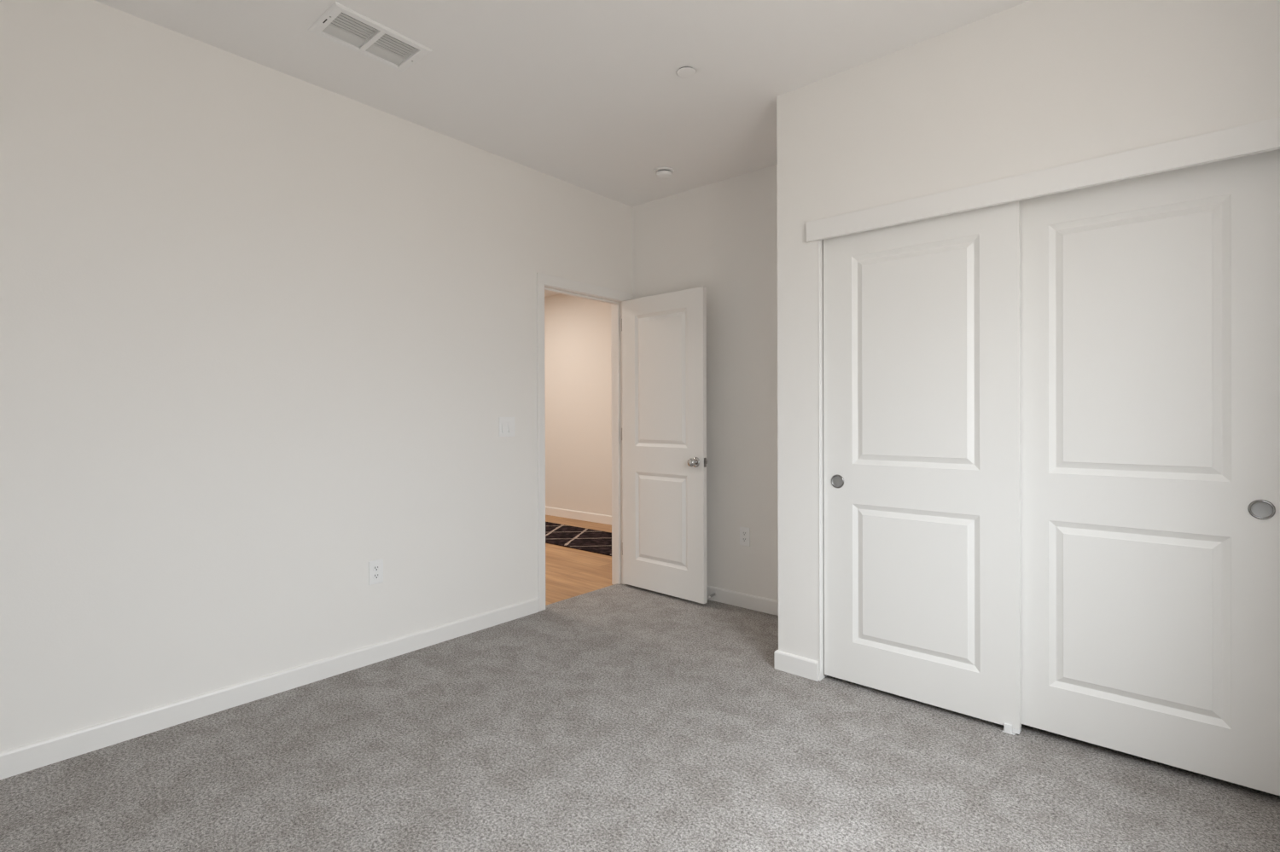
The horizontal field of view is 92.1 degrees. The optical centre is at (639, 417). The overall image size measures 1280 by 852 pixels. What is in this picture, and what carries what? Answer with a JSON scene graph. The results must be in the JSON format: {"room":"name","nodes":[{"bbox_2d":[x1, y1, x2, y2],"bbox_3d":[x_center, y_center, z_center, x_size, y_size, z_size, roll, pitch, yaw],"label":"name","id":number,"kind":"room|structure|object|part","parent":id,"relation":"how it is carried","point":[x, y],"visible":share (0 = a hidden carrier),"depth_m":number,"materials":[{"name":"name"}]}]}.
{"room":"empty bedroom","nodes":[
{"label":"empty bedroom","id":0,"kind":"room"},
{"bbox_2d":[0,0,633,752],"bbox_3d":[-0.927,-0.102,3.585,0.115,2.863,5.945,0,0,41],"label":"wall","id":1,"kind":"structure","parent":0,"point":[267,334],"depth_m":2.60,"materials":[{"name":"white paint"}]},
{"bbox_2d":[0,597,538,779],"bbox_3d":[-1.688,1.170,2.604,0.013,0.088,3.228,0,0,41],"label":"baseboard","id":2,"kind":"structure","parent":1,"relation":"attached to","point":[16,761],"depth_m":2.57,"materials":[{"name":"white wood"}]},
{"bbox_2d":[368,558,383,585],"bbox_3d":[-1.306,0.766,3.051,0.009,0.117,0.072,0,0,41],"label":"wall outlet","id":3,"kind":"object","parent":1,"relation":"attached to","point":[375,567],"visible":1,"depth_m":3.05,"materials":[{"name":"white plastic"}]},
{"bbox_2d":[372,564,379,571],"bbox_3d":[-1.304,0.747,3.049,0.003,0.028,0.034,0,0,41],"label":"receptacle","id":4,"kind":"object","parent":3,"relation":"attached to","point":[375,567],"depth_m":3.05,"materials":[{"name":"grey plastic"}]},
{"bbox_2d":[372,573,379,579],"bbox_3d":[-1.304,0.786,3.049,0.003,0.028,0.034,0,0,41],"label":"receptacle","id":5,"kind":"object","parent":3,"relation":"attached to","point":[375,576],"depth_m":3.05,"materials":[{"name":"grey plastic"}]},
{"bbox_2d":[499,417,515,436],"bbox_3d":[-0.784,0.057,3.650,0.016,0.117,0.115,0,0,41],"label":"light switch","id":6,"kind":"object","parent":1,"relation":"attached to","point":[506,424],"visible":1,"depth_m":3.65,"materials":[{"name":"white plastic"}]},
{"bbox_2d":[536,272,629,611],"bbox_3d":[-0.401,0.163,4.194,0.139,2.127,0.861,0,0,41],"label":"door frame","id":7,"kind":"structure","parent":1,"relation":"attached to","point":[544,282],"depth_m":4.22,"materials":[{"name":"white wood"}]},
{"bbox_3d":[-0.617,0.188,3.848,0.013,2.039,0.055,0,0,41],"label":"casing","id":8,"kind":"part","parent":7,"relation":"part of","materials":[{"name":"white wood"}]},
{"bbox_3d":[-0.357,-0.867,4.150,0.013,0.068,0.861,0,0,41],"label":"head casing","id":9,"kind":"part","parent":7,"relation":"part of","materials":[{"name":"white wood"}]},
{"bbox_3d":[-0.186,0.195,4.540,0.013,2.059,0.056,0,0,41],"label":"casing","id":10,"kind":"part","parent":7,"relation":"part of","materials":[{"name":"white wood"}]},
{"bbox_2d":[621,286,707,604],"bbox_3d":[0.147,0.178,4.165,0.750,2.013,0.167,0,0,43],"label":"door","id":11,"kind":"structure","parent":1,"relation":"in","point":[665,461],"depth_m":4.12,"materials":[{"name":"white wood"}]},
{"bbox_3d":[0.332,0.288,3.918,0.055,0.055,0.058,0,0,43],"label":"knob","id":12,"kind":"part","parent":11,"relation":"part of","materials":[{"name":"silver metal"}]},
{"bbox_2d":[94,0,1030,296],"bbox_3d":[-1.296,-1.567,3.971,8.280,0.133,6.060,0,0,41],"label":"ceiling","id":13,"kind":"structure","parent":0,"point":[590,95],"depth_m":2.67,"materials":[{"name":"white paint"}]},
{"bbox_2d":[307,1,432,72],"bbox_3d":[-1.088,-1.607,2.500,0.252,0.171,0.395,0,0,41],"label":"ceiling vent","id":14,"kind":"object","parent":13,"relation":"in","point":[340,25],"visible":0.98,"depth_m":2.49,"materials":[{"name":"white plastic"}]},
{"bbox_2d":[654,166,674,179],"bbox_3d":[0.150,-1.518,3.840,0.124,0.039,0.124,0,0,41],"label":"smoke detector","id":15,"kind":"object","parent":13,"relation":"attached to","point":[663,172],"visible":1,"depth_m":3.81,"materials":[{"name":"white plastic"}]},
{"bbox_2d":[676,66,695,77],"bbox_3d":[0.205,-1.530,2.730,0.083,0.010,0.083,0,0,41],"label":"sprinkler cover","id":16,"kind":"object","parent":13,"relation":"attached to","point":[685,72],"visible":1,"depth_m":2.72,"materials":[{"name":"white plastic"}]},
{"bbox_2d":[544,294,611,516],"bbox_3d":[-0.737,-0.112,7.423,4.613,2.863,0.115,0,0,41],"label":"wall","id":17,"kind":"structure","parent":0,"point":[578,362],"depth_m":7.35,"materials":[{"name":"white paint"}]},
{"bbox_2d":[545,506,611,524],"bbox_3d":[-0.731,1.170,7.340,4.498,0.100,0.013,0,0,41],"label":"baseboard","id":18,"kind":"structure","parent":17,"relation":"attached to","point":[596,518],"depth_m":7.33,"materials":[{"name":"white wood"}]},
{"bbox_2d":[0,514,1279,851],"bbox_3d":[-1.288,1.269,3.978,8.050,0.120,5.830,0,0,41],"label":"floor","id":19,"kind":"structure","parent":0,"point":[617,718],"depth_m":2.12,"materials":[{"name":"grey carpet"}]},
{"bbox_2d":[545,522,611,556],"bbox_3d":[-1.130,1.218,6.685,3.350,0.010,0.765,0,0,41],"label":"runner rug","id":20,"kind":"object","parent":19,"relation":"on","point":[589,540],"visible":0.28,"depth_m":6.17,"materials":[{"name":"black fabric"}]},
{"bbox_2d":[1002,722,1021,735],"bbox_3d":[1.436,1.187,2.375,0.056,0.036,0.089,0,0,41],"label":"guide","id":21,"kind":"object","parent":19,"relation":"on","point":[1008,729],"visible":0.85,"depth_m":2.34,"materials":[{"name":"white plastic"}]},
{"bbox_2d":[632,163,778,600],"bbox_3d":[1.331,-0.108,3.395,3.552,2.863,0.115,0,0,41],"label":"wall","id":22,"kind":"structure","parent":0,"point":[720,237],"depth_m":3.95,"materials":[{"name":"white paint"}]},
{"bbox_2d":[707,592,716,599],"bbox_3d":[0.467,1.158,4.002,0.022,0.026,0.082,0,0,41],"label":"door stop","id":23,"kind":"object","parent":22,"relation":"attached to","point":[715,593],"visible":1,"depth_m":4.00,"materials":[{"name":"silver metal"}]},
{"bbox_2d":[706,585,778,616],"bbox_3d":[0.538,1.160,4.002,1.555,0.088,0.013,0,0,41],"label":"baseboard","id":24,"kind":"structure","parent":22,"relation":"attached to","point":[737,599],"depth_m":3.89,"materials":[{"name":"white wood"}]},
{"bbox_2d":[739,526,750,546],"bbox_3d":[0.661,0.754,3.896,0.072,0.117,0.009,0,0,41],"label":"wall outlet","id":25,"kind":"object","parent":22,"relation":"attached to","point":[744,532],"visible":1,"depth_m":3.89,"materials":[{"name":"white plastic"}]},
{"bbox_2d":[776,0,1279,680],"bbox_3d":[1.598,-0.167,2.603,1.882,2.743,0.736,0,0,41],"label":"wall","id":26,"kind":"structure","parent":0,"point":[1032,85],"depth_m":2.37,"materials":[{"name":"white paint"}]},
{"bbox_2d":[773,650,818,681],"bbox_3d":[0.731,1.162,2.889,0.218,0.088,0.013,0,0,41],"label":"baseboard","id":27,"kind":"structure","parent":26,"relation":"attached to","point":[794,665],"depth_m":2.88,"materials":[{"name":"white wood"}]},
{"bbox_2d":[818,239,826,680],"bbox_3d":[1.425,0.165,2.368,1.508,2.080,0.118,0,0,41],"label":"door frame","id":28,"kind":"structure","parent":26,"relation":"attached to","point":[822,676],"depth_m":2.83,"materials":[{"name":"white wood"}]},
{"bbox_3d":[1.430,-0.868,2.374,1.499,0.014,0.088,0,0,41],"label":"closet track","id":29,"kind":"object","parent":26,"relation":"attached to","visible":0},
{"bbox_2d":[823,200,1021,730],"bbox_3d":[1.148,0.164,2.592,0.776,2.040,0.039,0,0,41],"label":"door","id":30,"kind":"structure","parent":29,"relation":"hanging from","point":[922,461],"depth_m":2.54,"materials":[{"name":"white wood"}]},
{"bbox_2d":[832,476,842,487],"bbox_3d":[0.893,0.291,2.791,0.049,0.049,0.002,0,0,41],"label":"door pull","id":31,"kind":"object","parent":30,"relation":"on","point":[836,480],"depth_m":2.79,"materials":[{"name":"grey metal"}]},
{"bbox_3d":[0.893,0.291,2.791,0.062,0.062,0.005,0,0,41],"label":"finger pull","id":32,"kind":"part","parent":30,"relation":"part of","materials":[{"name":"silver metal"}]},
{"bbox_2d":[1020,149,1279,796],"bbox_3d":[1.721,0.159,2.151,0.760,2.032,0.039,0,0,41],"label":"door","id":33,"kind":"structure","parent":29,"relation":"hanging from","point":[1150,304],"depth_m":2.10,"materials":[{"name":"white wood"}]},
{"bbox_3d":[1.948,0.290,1.932,0.062,0.062,0.005,0,0,41],"label":"finger pull","id":34,"kind":"part","parent":33,"relation":"part of","materials":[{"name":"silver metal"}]},
{"bbox_2d":[1250,501,1273,517],"bbox_3d":[1.949,0.290,1.933,0.049,0.049,0.002,0,0,41],"label":"door pull","id":35,"kind":"object","parent":33,"relation":"on","point":[1259,509],"depth_m":1.93,"materials":[{"name":"grey metal"}]}
]}

